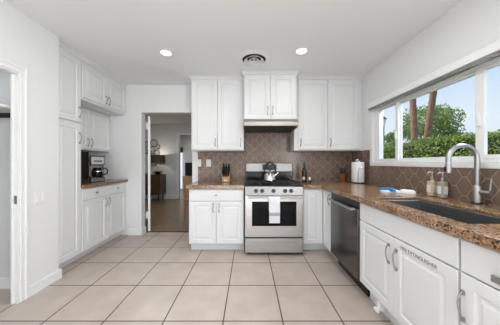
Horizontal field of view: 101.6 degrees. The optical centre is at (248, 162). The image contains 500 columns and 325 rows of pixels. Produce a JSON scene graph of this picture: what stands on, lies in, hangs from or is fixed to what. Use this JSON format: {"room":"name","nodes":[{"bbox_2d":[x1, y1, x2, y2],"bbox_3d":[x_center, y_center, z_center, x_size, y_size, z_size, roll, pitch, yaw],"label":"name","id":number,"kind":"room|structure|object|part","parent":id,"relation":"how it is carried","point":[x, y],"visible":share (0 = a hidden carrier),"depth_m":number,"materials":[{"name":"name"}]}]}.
{"room":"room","nodes":[
{"label":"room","id":0,"kind":"room"},
{"bbox_2d":[0,70,9,277],"bbox_3d":[-2.732,-0.052,2.069,1.336,2.544,0.158,0,0,0],"label":"wall","id":1,"kind":"structure","parent":0,"point":[4,76],"depth_m":1.99,"materials":[{"name":"white paint"}]},
{"bbox_2d":[0,104,9,117],"bbox_3d":[-2.695,-0.469,1.804,1.190,0.067,0.368,0,0,0],"label":"shelf","id":2,"kind":"object","parent":1,"relation":"attached to","point":[4,109],"visible":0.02,"depth_m":1.91,"materials":[{"name":"white paint"}]},
{"bbox_3d":[-2.705,-0.457,1.976,1.170,0.044,0.023,0,0,0],"label":"rod","id":3,"kind":"part","parent":2,"relation":"part of","materials":[{"name":"black plastic"}]},
{"bbox_2d":[0,278,9,288],"bbox_3d":[-2.680,1.169,1.982,1.220,0.099,0.015,0,0,0],"label":"baseboard","id":4,"kind":"structure","parent":1,"relation":"attached to","point":[4,282],"depth_m":1.98,"materials":[{"name":"white paint"}]},
{"bbox_2d":[0,0,58,285],"bbox_3d":[-2.026,-0.052,-0.225,0.052,2.545,4.750,0,0,0],"label":"wall","id":5,"kind":"structure","parent":0,"point":[24,42],"depth_m":1.96,"materials":[{"name":"paint"}]},
{"bbox_2d":[0,58,27,304],"bbox_3d":[-2.017,0.190,1.319,0.070,2.059,1.037,0,0,0],"label":"door frame","id":6,"kind":"structure","parent":5,"relation":"in","point":[18,74],"depth_m":1.76,"materials":[{"name":"white paint"}]},
{"bbox_2d":[34,191,46,204],"bbox_3d":[-1.994,0.335,1.962,0.010,0.122,0.118,0,0,0],"label":"light switch","id":7,"kind":"object","parent":5,"relation":"attached to","point":[40,197],"visible":1,"depth_m":1.95,"materials":[{"name":"white plastic"}]},
{"bbox_2d":[28,269,61,297],"bbox_3d":[-2.023,1.169,2.004,0.079,0.099,0.330,0,0,0],"label":"baseboard","id":8,"kind":"structure","parent":5,"relation":"attached to","point":[34,288],"depth_m":1.98,"materials":[{"name":"white paint"}]},
{"bbox_2d":[59,40,126,86],"bbox_3d":[-2.062,-1.304,2.797,0.036,0.042,1.282,0,0,0],"label":"crown molding","id":9,"kind":"structure","parent":5,"relation":"attached to","point":[61,44],"depth_m":2.63,"materials":[{"name":"white paint"}]},
{"bbox_2d":[145,124,190,198],"bbox_3d":[-2.400,-0.052,6.960,6.000,2.545,0.120,0,0,0],"label":"wall","id":10,"kind":"structure","parent":0,"point":[165,135],"depth_m":6.90,"materials":[{"name":"white paint"}]},
{"bbox_2d":[145,140,159,156],"bbox_3d":[-3.273,-0.465,6.885,0.590,0.641,0.020,0,0,0],"label":"wall mirror","id":11,"kind":"object","parent":10,"relation":"attached to","point":[154,143],"visible":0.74,"depth_m":6.89,"materials":[{"name":"silver glass"}]},
{"bbox_2d":[145,195,176,198],"bbox_3d":[-3.855,1.159,6.891,2.850,0.119,0.016,0,0,0],"label":"baseboard","id":12,"kind":"structure","parent":10,"relation":"attached to","point":[146,196],"depth_m":6.88,"materials":[{"name":"white paint"}]},
{"bbox_2d":[177,133,190,198],"bbox_3d":[-1.825,0.104,6.887,1.210,2.229,0.024,0,0,0],"label":"door frame","id":13,"kind":"structure","parent":10,"relation":"attached to","point":[178,134],"depth_m":6.88,"materials":[{"name":"white paint"}]},
{"bbox_2d":[180,135,191,188],"bbox_3d":[-2.400,-0.052,8.365,6.000,2.544,2.670,0,0,0],"label":"wall","id":14,"kind":"structure","parent":0,"point":[185,140],"depth_m":9.60,"materials":[{"name":"white paint"}]},
{"bbox_2d":[0,189,393,324],"bbox_3d":[-1.700,1.245,3.700,7.400,0.050,12.600,0,0,0],"label":"floor","id":15,"kind":"structure","parent":0,"point":[149,278],"depth_m":1.98,"materials":[{"name":"beige tile"}]},
{"bbox_2d":[59,46,81,268],"bbox_3d":[-2.360,-0.052,2.337,0.660,2.543,0.362,0,0,0],"label":"tall cabinet","id":16,"kind":"object","parent":15,"relation":"on","point":[70,111],"visible":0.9,"depth_m":2.35,"materials":[{"name":"white paint"}]},
{"bbox_3d":[-2.070,-0.872,2.335,0.019,0.756,0.346,0,0,0],"label":"door","id":17,"kind":"part","parent":16,"relation":"part of","materials":[{"name":"white paint"}]},
{"bbox_3d":[-2.070,0.319,2.335,0.019,1.578,0.346,0,0,0],"label":"door","id":18,"kind":"part","parent":16,"relation":"part of","materials":[{"name":"white paint"}]},
{"bbox_2d":[73,182,125,260],"bbox_3d":[-2.360,0.767,2.978,0.660,0.903,0.916,0,0,0],"label":"base cabinet","id":19,"kind":"object","parent":15,"relation":"on","point":[103,208],"visible":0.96,"depth_m":2.86,"materials":[{"name":"white paint"}]},
{"bbox_3d":[-2.070,0.401,2.751,0.019,0.142,0.442,0,0,0],"label":"drawer","id":20,"kind":"part","parent":19,"relation":"part of","materials":[{"name":"white paint"}]},
{"bbox_3d":[-2.070,0.793,2.751,0.019,0.630,0.442,0,0,0],"label":"door","id":21,"kind":"part","parent":19,"relation":"part of","materials":[{"name":"white paint"}]},
{"bbox_2d":[81,179,127,187],"bbox_3d":[-2.360,0.295,2.979,0.660,0.040,0.915,0,0,0],"label":"countertop","id":22,"kind":"structure","parent":19,"relation":"on","point":[86,183],"depth_m":2.89,"materials":[{"name":"brown stone"}]},
{"bbox_2d":[89,156,104,181],"bbox_3d":[-2.236,0.086,3.010,0.172,0.376,0.221,0,0,-42],"label":"coffee maker","id":23,"kind":"object","parent":22,"relation":"on","point":[94,161],"visible":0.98,"depth_m":2.96,"materials":[{"name":"silver plastic"}]},
{"bbox_3d":[-2.281,0.120,3.061,0.166,0.179,0.078,0,0,-42],"label":"water tank","id":24,"kind":"part","parent":23,"relation":"part of","materials":[{"name":"black glass"}]},
{"bbox_2d":[92,168,107,176],"bbox_3d":[-2.176,0.139,2.980,0.200,0.140,0.135,0,0,0],"label":"coffee carafe","id":25,"kind":"object","parent":23,"relation":"on","point":[96,172],"visible":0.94,"depth_m":2.94,"materials":[{"name":"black glass"}]},
{"bbox_3d":[-2.070,0.401,3.196,0.019,0.142,0.442,0,0,0],"label":"drawer","id":26,"kind":"part","parent":19,"relation":"part of","materials":[{"name":"white paint"}]},
{"bbox_3d":[-2.070,0.793,3.196,0.019,0.630,0.442,0,0,0],"label":"door","id":27,"kind":"part","parent":19,"relation":"part of","materials":[{"name":"white paint"}]},
{"bbox_2d":[145,174,165,200],"bbox_3d":[-3.465,0.797,6.629,1.370,0.844,0.482,0,0,0],"label":"sideboard","id":28,"kind":"object","parent":15,"relation":"on","point":[157,182],"visible":0.4,"depth_m":6.40,"materials":[{"name":"brown wood"}]},
{"bbox_3d":[-3.025,0.690,6.406,0.430,0.580,0.012,0,0,0],"label":"door","id":29,"kind":"part","parent":28,"relation":"part of","materials":[{"name":"brown wood"}]},
{"bbox_2d":[151,155,164,174],"bbox_3d":[-2.930,0.065,6.600,0.430,0.620,0.430,0,0,0],"label":"table lamp","id":30,"kind":"object","parent":28,"relation":"on","point":[154,158],"visible":0.97,"depth_m":6.45,"materials":[{"name":"black metal"}]},
{"bbox_3d":[-2.930,-0.123,6.600,0.430,0.245,0.430,0,0,0],"label":"lamp shade","id":31,"kind":"part","parent":30,"relation":"part of","materials":[{"name":"brown fabric"}]},
{"bbox_2d":[146,231,188,231],"bbox_3d":[-1.385,1.217,3.615,0.850,0.006,0.060,0,0,0],"label":"threshold","id":32,"kind":"object","parent":15,"relation":"on","point":[146,231],"visible":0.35,"depth_m":3.60,"materials":[{"name":"brown wood"}]},
{"bbox_2d":[180,147,182,188],"bbox_3d":[-3.138,0.245,9.502,0.155,1.910,0.085,0,0,0],"label":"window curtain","id":33,"kind":"object","parent":15,"relation":"on","point":[181,148],"visible":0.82,"depth_m":9.52,"materials":[{"name":"white fabric"}]},
{"bbox_2d":[182,176,191,220],"bbox_3d":[-1.153,0.745,4.458,0.445,0.949,0.524,0,0,0],"label":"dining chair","id":34,"kind":"object","parent":15,"relation":"on","point":[187,180],"visible":0.31,"depth_m":4.24,"materials":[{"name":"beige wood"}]},
{"bbox_3d":[-1.153,0.510,4.257,0.425,0.480,0.121,0,0,0],"label":"backrest","id":35,"kind":"part","parent":34,"relation":"part of","materials":[{"name":"beige wood"}]},
{"bbox_2d":[185,163,191,175],"bbox_3d":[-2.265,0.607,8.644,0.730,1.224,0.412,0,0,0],"label":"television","id":36,"kind":"object","parent":15,"relation":"on","point":[188,166],"visible":0.16,"depth_m":8.44,"materials":[{"name":"plastic"}]},
{"bbox_2d":[189,185,244,249],"bbox_3d":[-0.436,0.770,3.074,0.748,0.898,0.708,0,0,0],"label":"base cabinet","id":37,"kind":"object","parent":15,"relation":"on","point":[216,216],"visible":0.99,"depth_m":2.75,"materials":[{"name":"white paint"}]},
{"bbox_3d":[-0.618,0.806,2.760,0.360,0.572,0.019,0,0,0],"label":"door","id":38,"kind":"part","parent":37,"relation":"part of","materials":[{"name":"white paint"}]},
{"bbox_2d":[186,181,244,188],"bbox_3d":[-0.447,0.323,3.075,0.778,0.050,0.710,0,0,0],"label":"countertop","id":39,"kind":"structure","parent":37,"relation":"on","point":[198,184],"depth_m":2.72,"materials":[{"name":"brown stone"}]},
{"bbox_2d":[222,173,229,181],"bbox_3d":[-0.350,0.206,3.206,0.116,0.183,0.176,0,0,0],"label":"knife block","id":40,"kind":"object","parent":39,"relation":"on","point":[224,179],"visible":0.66,"depth_m":3.12,"materials":[{"name":"brown wood"}]},
{"bbox_3d":[-0.436,0.436,2.760,0.724,0.156,0.019,0,0,0],"label":"drawer","id":41,"kind":"part","parent":37,"relation":"part of","materials":[{"name":"white paint"}]},
{"bbox_3d":[-0.254,0.806,2.760,0.360,0.572,0.019,0,0,0],"label":"door","id":42,"kind":"part","parent":37,"relation":"part of","materials":[{"name":"white paint"}]},
{"bbox_2d":[245,163,302,252],"bbox_3d":[0.334,0.612,3.001,0.764,1.214,0.799,0,0,0],"label":"gas range","id":43,"kind":"object","parent":15,"relation":"on","point":[261,236],"visible":0.97,"depth_m":2.67,"materials":[{"name":"silver metal"}]},
{"bbox_2d":[263,161,278,180],"bbox_3d":[0.320,0.120,3.035,0.194,0.286,0.205,0,0,-24],"label":"tea kettle","id":44,"kind":"object","parent":43,"relation":"on","point":[269,176],"visible":1,"depth_m":2.98,"materials":[{"name":"metal"}]},
{"bbox_3d":[0.318,0.057,3.040,0.178,0.159,0.092,0,0,0],"label":"handle","id":45,"kind":"part","parent":44,"relation":"part of","materials":[{"name":"black plastic"}]},
{"bbox_3d":[0.334,0.700,2.688,0.760,0.544,0.053,0,0,0],"label":"oven door","id":46,"kind":"part","parent":43,"relation":"part of","materials":[{"name":"silver metal"}]},
{"bbox_3d":[0.334,1.083,2.689,0.760,0.183,0.049,0,0,0],"label":"drawer","id":47,"kind":"part","parent":43,"relation":"part of","materials":[{"name":"silver metal"}]},
{"bbox_2d":[245,181,302,186],"bbox_3d":[0.334,0.308,3.003,0.764,0.014,0.633,0,0,0],"label":"cooktop","id":48,"kind":"object","parent":43,"relation":"in","point":[250,183],"depth_m":2.82,"materials":[{"name":"black metal"}]},
{"bbox_3d":[0.334,0.369,2.708,0.762,0.109,0.073,0,0,0],"label":"control panel","id":49,"kind":"part","parent":43,"relation":"part of","materials":[{"name":"silver metal"}]},
{"bbox_2d":[269,196,279,222],"bbox_3d":[0.330,0.600,2.611,0.136,0.337,0.047,0,0,0],"label":"dish towel","id":50,"kind":"object","parent":43,"relation":"hanging from","point":[274,201],"visible":0.99,"depth_m":2.59,"materials":[{"name":"white fabric"}]},
{"bbox_3d":[0.334,1.046,2.654,0.610,0.023,0.022,0,0,0],"label":"handle","id":51,"kind":"part","parent":43,"relation":"part of","materials":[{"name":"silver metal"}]},
{"bbox_3d":[0.334,0.452,2.631,0.686,0.024,0.060,0,0,0],"label":"handle","id":52,"kind":"part","parent":43,"relation":"part of","materials":[{"name":"silver metal"}]},
{"bbox_2d":[302,188,337,259],"bbox_3d":[1.230,0.770,2.955,0.996,0.898,0.946,0,0,0],"label":"base cabinet","id":53,"kind":"object","parent":15,"relation":"on","point":[316,204],"visible":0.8,"depth_m":2.75,"materials":[{"name":"white paint"}]},
{"bbox_3d":[0.867,0.725,2.760,0.258,0.734,0.019,0,0,0],"label":"door","id":54,"kind":"part","parent":53,"relation":"part of","materials":[{"name":"white paint"}]},
{"bbox_3d":[1.010,0.725,2.617,0.019,0.734,0.258,0,0,0],"label":"door","id":55,"kind":"part","parent":53,"relation":"part of","materials":[{"name":"white paint"}]},
{"bbox_2d":[297,181,499,251],"bbox_3d":[1.234,0.323,1.865,0.992,0.050,3.130,0,0,0],"label":"countertop","id":56,"kind":"structure","parent":53,"relation":"on","point":[485,235],"depth_m":1.39,"materials":[{"name":"brown stone"}]},
{"bbox_2d":[302,163,306,181],"bbox_3d":[0.875,0.147,3.200,0.076,0.301,0.076,0,0,0],"label":"oil bottle","id":57,"kind":"object","parent":56,"relation":"on","point":[304,171],"visible":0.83,"depth_m":3.17,"materials":[{"name":"black glass"}]},
{"bbox_2d":[339,173,345,181],"bbox_3d":[1.500,0.235,3.250,0.106,0.124,0.106,0,0,0],"label":"utensil crock","id":58,"kind":"object","parent":56,"relation":"on","point":[342,177],"visible":0.98,"depth_m":3.21,"materials":[{"name":"wood"}]},
{"bbox_2d":[351,160,364,183],"bbox_3d":[1.618,0.124,3.018,0.190,0.346,0.194,0,0,0],"label":"paper towel holder","id":59,"kind":"object","parent":56,"relation":"on","point":[356,160],"visible":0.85,"depth_m":2.93,"materials":[{"name":"silver metal"}]},
{"bbox_2d":[351,162,364,181],"bbox_3d":[1.618,0.136,3.020,0.172,0.295,0.172,0,0,0],"label":"paper towel roll","id":60,"kind":"object","parent":59,"relation":"on","point":[356,176],"visible":0.92,"depth_m":2.95,"materials":[{"name":"white paper"}]},
{"bbox_2d":[379,187,399,192],"bbox_3d":[1.436,0.275,2.082,0.122,0.044,0.184,0,0,-27],"label":"folded dishcloth","id":61,"kind":"object","parent":56,"relation":"on","point":[387,189],"visible":1,"depth_m":2.05,"materials":[{"name":"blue fabric"}]},
{"bbox_2d":[399,189,415,193],"bbox_3d":[1.550,0.279,1.985,0.108,0.037,0.125,0,0,0],"label":"crumpled cloth","id":62,"kind":"object","parent":56,"relation":"on","point":[405,191],"visible":1,"depth_m":1.96,"materials":[{"name":"white fabric"}]},
{"bbox_2d":[427,172,437,195],"bbox_3d":[1.645,0.189,1.834,0.075,0.217,0.064,0,0,0],"label":"soap dispenser","id":63,"kind":"object","parent":56,"relation":"on","point":[431,185],"visible":0.97,"depth_m":1.81,"materials":[{"name":"beige plastic"}]},
{"bbox_2d":[385,200,499,223],"bbox_3d":[1.275,0.436,1.383,0.410,0.228,0.775,0,0,0],"label":"sink","id":64,"kind":"object","parent":56,"relation":"in","point":[461,215],"visible":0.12,"depth_m":1.48,"materials":[{"name":"grey metal"}]},
{"bbox_2d":[437,172,447,197],"bbox_3d":[1.642,0.189,1.734,0.072,0.217,0.058,0,0,0],"label":"soap dispenser","id":65,"kind":"object","parent":56,"relation":"on","point":[442,187],"visible":1,"depth_m":1.72,"materials":[{"name":"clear plastic"}]},
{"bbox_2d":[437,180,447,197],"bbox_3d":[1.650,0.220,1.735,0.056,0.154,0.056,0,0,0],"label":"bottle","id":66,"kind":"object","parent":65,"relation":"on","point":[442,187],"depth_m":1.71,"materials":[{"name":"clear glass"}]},
{"bbox_2d":[444,143,493,204],"bbox_3d":[1.562,0.078,1.458,0.272,0.438,0.121,0,0,0],"label":"kitchen faucet","id":67,"kind":"object","parent":56,"relation":"on","point":[477,192],"visible":1,"depth_m":1.47,"materials":[{"name":"silver metal"}]},
{"bbox_3d":[1.556,0.011,1.483,0.243,0.305,0.033,0,0,0],"label":"spout","id":68,"kind":"part","parent":67,"relation":"part of","materials":[{"name":"silver metal"}]},
{"bbox_2d":[328,192,369,296],"bbox_3d":[1.272,0.771,2.163,0.656,0.896,0.618,0,0,0],"label":"dishwasher","id":69,"kind":"object","parent":15,"relation":"on","point":[345,212],"visible":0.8,"depth_m":2.07,"materials":[{"name":"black metal"}]},
{"bbox_3d":[0.968,0.432,2.163,0.048,0.023,0.531,0,0,0],"label":"handle","id":70,"kind":"part","parent":69,"relation":"part of","materials":[{"name":"silver metal"}]},
{"bbox_3d":[1.006,0.748,2.163,0.028,0.655,0.614,0,0,0],"label":"door","id":71,"kind":"part","parent":69,"relation":"part of","materials":[{"name":"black metal"}]},
{"bbox_3d":[1.010,0.388,2.163,0.020,0.060,0.614,0,0,0],"label":"control panel","id":72,"kind":"part","parent":69,"relation":"part of","materials":[{"name":"black plastic"}]},
{"bbox_2d":[360,200,499,324],"bbox_3d":[1.349,0.770,1.406,0.758,0.898,0.868,0,0,0],"label":"base cabinet","id":73,"kind":"object","parent":15,"relation":"on","point":[411,270],"visible":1,"depth_m":1.28,"materials":[{"name":"white paint"}]},
{"bbox_3d":[1.010,0.789,1.623,0.019,0.546,0.425,0,0,0],"label":"door","id":74,"kind":"part","parent":73,"relation":"part of","materials":[{"name":"white paint"}]},
{"bbox_3d":[0.985,0.645,1.450,0.030,0.146,0.017,0,0,0],"label":"handle","id":75,"kind":"part","parent":73,"relation":"part of","materials":[{"name":"grey metal"}]},
{"bbox_3d":[0.985,0.655,1.377,0.030,0.146,0.017,0,0,0],"label":"handle","id":76,"kind":"part","parent":73,"relation":"part of","materials":[{"name":"grey metal"}]},
{"bbox_3d":[1.010,0.433,1.406,0.019,0.150,0.860,0,0,0],"label":"false drawer","id":77,"kind":"part","parent":73,"relation":"part of","materials":[{"name":"white paint"}]},
{"bbox_3d":[1.010,0.789,1.192,0.019,0.546,0.431,0,0,0],"label":"door","id":78,"kind":"part","parent":73,"relation":"part of","materials":[{"name":"white paint"}]},
{"bbox_2d":[456,239,499,324],"bbox_3d":[1.349,0.770,0.634,0.758,0.898,0.668,0,0,0],"label":"base cabinet","id":79,"kind":"object","parent":15,"relation":"on","point":[479,292],"visible":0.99,"depth_m":0.89,"materials":[{"name":"white paint"}]},
{"bbox_3d":[0.985,0.665,0.948,0.030,0.146,0.017,0,0,0],"label":"handle","id":80,"kind":"part","parent":79,"relation":"part of","materials":[{"name":"grey metal"}]},
{"bbox_3d":[1.010,0.433,0.634,0.019,0.150,0.660,0,0,0],"label":"drawer","id":81,"kind":"part","parent":79,"relation":"part of","materials":[{"name":"white paint"}]},
{"bbox_3d":[1.010,0.789,0.634,0.019,0.546,0.660,0,0,0],"label":"door","id":82,"kind":"part","parent":79,"relation":"part of","materials":[{"name":"white paint"}]},
{"bbox_3d":[0.987,0.463,0.805,0.026,0.027,0.034,0,0,0],"label":"knob","id":83,"kind":"part","parent":79,"relation":"part of","materials":[{"name":"grey metal"}]},
{"bbox_2d":[89,84,351,234],"bbox_3d":[-0.530,-0.052,3.510,4.540,2.545,0.140,0,0,0],"label":"wall","id":84,"kind":"structure","parent":0,"point":[125,159],"depth_m":3.44,"materials":[{"name":"paint"}]},
{"bbox_2d":[80,106,109,151],"bbox_3d":[-2.490,-0.488,2.978,0.400,0.606,0.916,0,0,0],"label":"upper cabinet","id":85,"kind":"object","parent":84,"relation":"attached to","point":[95,126],"visible":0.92,"depth_m":3.09,"materials":[{"name":"white paint"}]},
{"bbox_3d":[-2.329,-0.487,2.751,0.019,0.565,0.442,0,0,0],"label":"door","id":86,"kind":"part","parent":85,"relation":"part of","materials":[{"name":"white paint"}]},
{"bbox_3d":[-2.329,-0.487,3.196,0.019,0.565,0.442,0,0,0],"label":"door","id":87,"kind":"part","parent":85,"relation":"part of","materials":[{"name":"white paint"}]},
{"bbox_2d":[80,59,125,115],"bbox_3d":[-2.360,-1.058,2.978,0.660,0.532,0.916,0,0,0],"label":"upper cabinet","id":88,"kind":"object","parent":84,"relation":"attached to","point":[101,93],"visible":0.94,"depth_m":2.88,"materials":[{"name":"white paint"}]},
{"bbox_3d":[-2.070,-1.035,2.751,0.019,0.430,0.442,0,0,0],"label":"door","id":89,"kind":"part","parent":88,"relation":"part of","materials":[{"name":"white paint"}]},
{"bbox_3d":[-2.070,-1.035,3.196,0.019,0.430,0.442,0,0,0],"label":"door","id":90,"kind":"part","parent":88,"relation":"part of","materials":[{"name":"white paint"}]},
{"bbox_2d":[128,226,145,234],"bbox_3d":[-1.912,1.162,3.497,0.236,0.114,0.146,0,0,0],"label":"baseboard","id":91,"kind":"structure","parent":84,"relation":"attached to","point":[131,231],"depth_m":3.42,"materials":[{"name":"white paint"}]},
{"bbox_2d":[145,116,149,230],"bbox_3d":[-1.962,0.192,3.949,0.101,2.033,0.802,0,0,-26],"label":"interior door","id":92,"kind":"structure","parent":84,"relation":"in","point":[148,123],"depth_m":3.60,"materials":[{"name":"white paint"}]},
{"bbox_2d":[188,76,243,151],"bbox_3d":[-0.496,-0.757,3.264,0.842,1.134,0.348,0,0,0],"label":"upper cabinet","id":93,"kind":"object","parent":84,"relation":"attached to","point":[217,102],"visible":0.99,"depth_m":3.12,"materials":[{"name":"white paint"}]},
{"bbox_3d":[-0.674,-0.738,3.130,0.390,1.068,0.019,0,0,0],"label":"door","id":94,"kind":"part","parent":93,"relation":"part of","materials":[{"name":"white paint"}]},
{"bbox_3d":[-0.496,-1.304,3.271,0.842,0.042,0.334,0,0,0],"label":"crown moulding","id":95,"kind":"part","parent":93,"relation":"part of","materials":[{"name":"white paint"}]},
{"bbox_3d":[-0.279,-0.738,3.130,0.388,1.068,0.019,0,0,0],"label":"door","id":96,"kind":"part","parent":93,"relation":"part of","materials":[{"name":"white paint"}]},
{"bbox_2d":[241,71,299,119],"bbox_3d":[0.313,-0.971,3.179,0.843,0.706,0.518,0,0,0],"label":"upper cabinet","id":97,"kind":"object","parent":84,"relation":"attached to","point":[268,95],"visible":0.97,"depth_m":2.95,"materials":[{"name":"white paint"}]},
{"bbox_3d":[0.126,-0.952,2.959,0.368,0.640,0.019,0,0,0],"label":"door","id":98,"kind":"part","parent":97,"relation":"part of","materials":[{"name":"white paint"}]},
{"bbox_3d":[0.313,-1.304,3.007,0.843,0.042,0.146,0,0,0],"label":"crown moulding","id":99,"kind":"part","parent":97,"relation":"part of","materials":[{"name":"white paint"}]},
{"bbox_3d":[0.500,-0.952,2.959,0.368,0.640,0.019,0,0,0],"label":"door","id":100,"kind":"part","parent":97,"relation":"part of","materials":[{"name":"white paint"}]},
{"bbox_2d":[244,120,297,132],"bbox_3d":[0.313,-0.561,3.146,0.770,0.110,0.568,0,0,0],"label":"range hood","id":101,"kind":"object","parent":84,"relation":"attached to","point":[250,126],"visible":1,"depth_m":2.89,"materials":[{"name":"silver metal"}]},
{"bbox_2d":[198,133,350,179],"bbox_3d":[0.438,-0.109,3.436,2.585,0.812,0.008,0,0,0],"label":"backsplash","id":102,"kind":"structure","parent":84,"relation":"attached to","point":[258,147],"depth_m":3.43,"materials":[{"name":"brown tile"}]},
{"bbox_2d":[206,159,210,165],"bbox_3d":[-0.672,0.003,3.427,0.078,0.118,0.009,0,0,0],"label":"wall outlet","id":103,"kind":"object","parent":102,"relation":"attached to","point":[208,161],"visible":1,"depth_m":3.42,"materials":[{"name":"white plastic"}]},
{"bbox_2d":[290,76,362,151],"bbox_3d":[1.220,-0.757,3.264,1.039,1.134,0.348,0,0,0],"label":"upper cabinet","id":104,"kind":"object","parent":84,"relation":"attached to","point":[329,108],"visible":0.98,"depth_m":3.12,"materials":[{"name":"white paint"}]},
{"bbox_3d":[0.984,-0.738,3.130,0.448,1.068,0.019,0,0,0],"label":"door","id":105,"kind":"part","parent":104,"relation":"part of","materials":[{"name":"white paint"}]},
{"bbox_3d":[1.245,-1.304,3.122,0.986,0.042,0.036,0,0,0],"label":"crown moulding","id":106,"kind":"part","parent":104,"relation":"part of","materials":[{"name":"white paint"}]},
{"bbox_3d":[1.450,-0.738,3.130,0.469,1.068,0.019,0,0,0],"label":"door","id":107,"kind":"part","parent":104,"relation":"part of","materials":[{"name":"white paint"}]},
{"bbox_2d":[4,0,461,123],"bbox_3d":[-1.725,-1.385,3.700,7.350,0.120,12.600,0,0,0],"label":"ceiling","id":108,"kind":"structure","parent":0,"point":[125,38],"depth_m":2.09,"materials":[{"name":"white paint"}]},
{"bbox_2d":[159,49,172,55],"bbox_3d":[-0.993,-1.320,2.453,0.160,0.010,0.160,0,0,0],"label":"recessed light","id":109,"kind":"object","parent":108,"relation":"in","point":[164,52],"visible":1,"depth_m":2.44,"materials":[{"name":"white paint"}]},
{"bbox_2d":[238,50,269,66],"bbox_3d":[0.069,-1.300,2.600,0.410,0.048,0.410,0,0,0],"label":"ceiling vent","id":110,"kind":"object","parent":108,"relation":"in","point":[252,58],"visible":1,"depth_m":2.56,"materials":[{"name":"white metal"}]},
{"bbox_2d":[295,47,308,54],"bbox_3d":[0.626,-1.320,2.413,0.160,0.010,0.160,0,0,0],"label":"recessed light","id":111,"kind":"object","parent":108,"relation":"in","point":[302,50],"visible":1,"depth_m":2.40,"materials":[{"name":"white paint"}]},
{"bbox_2d":[352,0,499,205],"bbox_3d":[1.810,-0.052,0.510,0.140,2.545,6.220,0,0,0],"label":"wall","id":112,"kind":"structure","parent":0,"point":[469,26],"depth_m":1.91,"materials":[{"name":"paint"}]},
{"bbox_2d":[352,150,499,205],"bbox_3d":[1.736,0.054,1.865,0.008,0.485,3.130,0,0,0],"label":"backsplash","id":113,"kind":"structure","parent":112,"relation":"attached to","point":[460,181],"depth_m":1.99,"materials":[{"name":"brown tile"}]},
{"bbox_2d":[370,57,499,168],"bbox_3d":[1.786,-0.405,1.855,0.128,0.891,2.090,0,0,0],"label":"window","id":114,"kind":"structure","parent":112,"relation":"in","point":[480,72],"depth_m":1.83,"materials":[{"name":"white paint"}]},
{"bbox_3d":[1.783,-0.378,2.615,0.026,0.693,0.389,0,0,0],"label":"sash","id":115,"kind":"part","parent":114,"relation":"part of","materials":[{"name":"white paint"}]},
{"bbox_2d":[367,39,499,110],"bbox_3d":[1.693,-0.775,1.857,0.056,0.099,2.035,0,0,0],"label":"window blind","id":116,"kind":"object","parent":114,"relation":"attached to","point":[491,51],"visible":1,"depth_m":1.73,"materials":[{"name":"white paint"}]},
{"bbox_3d":[1.731,-0.405,1.855,0.018,0.891,2.090,0,0,0],"label":"casing","id":117,"kind":"part","parent":114,"relation":"part of","materials":[{"name":"white paint"}]},
{"bbox_3d":[1.813,-0.378,2.018,0.026,0.693,0.887,0,0,0],"label":"sash","id":118,"kind":"part","parent":114,"relation":"part of","materials":[{"name":"white paint"}]},
{"bbox_3d":[1.783,-0.378,1.253,0.026,0.693,0.674,0,0,0],"label":"sash","id":119,"kind":"part","parent":114,"relation":"part of","materials":[{"name":"white paint"}]},
{"bbox_3d":[-2.752,-0.052,2.796,0.095,2.544,1.284,0,0,0],"label":"wall","id":120,"kind":"structure","parent":0,"visible":0},
{"bbox_2d":[81,151,88,179],"bbox_3d":[-2.699,0.045,2.979,0.009,0.458,0.915,0,0,0],"label":"backsplash","id":121,"kind":"structure","parent":120,"relation":"attached to","point":[84,155],"depth_m":3.35,"materials":[{"name":"brown tile"}]},
{"label":"outside","id":122,"kind":"structure","parent":0,"visible":0},
{"bbox_3d":[21.000,1.290,12.500,38.000,0.100,65.000,0,0,0],"label":"ground","id":123,"kind":"structure","parent":122,"visible":0},
{"bbox_2d":[383,116,386,144],"bbox_3d":[6.800,-0.565,10.283,0.296,3.605,0.296,0,0,22],"label":"garden lamp post","id":124,"kind":"object","parent":123,"relation":"on","point":[384,118],"visible":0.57,"depth_m":10.24,"materials":[{"name":"black metal"}]},
{"bbox_2d":[384,131,394,144],"bbox_3d":[7.644,-0.229,11.151,0.992,2.942,1.650,0,0,0],"label":"broadleaf tree","id":125,"kind":"object","parent":123,"relation":"on","point":[390,137],"visible":0.16,"depth_m":10.81,"materials":[{"name":"green plant"}]},
{"bbox_2d":[409,99,417,141],"bbox_3d":[7.300,-3.586,9.363,2.348,9.666,2.415,0,0,0],"label":"palm tree","id":126,"kind":"object","parent":123,"relation":"on","point":[413,108],"visible":0.19,"depth_m":8.94,"materials":[{"name":"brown plant"}]},
{"bbox_2d":[393,103,465,141],"bbox_3d":[10.363,-1.108,11.936,1.988,4.701,4.880,0,0,11],"label":"broadleaf tree","id":127,"kind":"object","parent":123,"relation":"on","point":[442,126],"visible":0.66,"depth_m":10.78,"materials":[{"name":"green plant"}]},
{"bbox_2d":[423,91,436,138],"bbox_3d":[8.900,-5.328,8.976,2.348,13.182,3.494,0,0,0],"label":"palm tree","id":128,"kind":"object","parent":123,"relation":"on","point":[432,96],"visible":0.24,"depth_m":9.91,"materials":[{"name":"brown plant"}]},
{"bbox_2d":[383,129,499,162],"bbox_3d":[5.745,0.222,8.749,1.309,2.069,14.582,0,0,0],"label":"hedge","id":129,"kind":"object","parent":123,"relation":"on","point":[432,147],"visible":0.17,"depth_m":5.60,"materials":[{"name":"green plant"}]}
]}

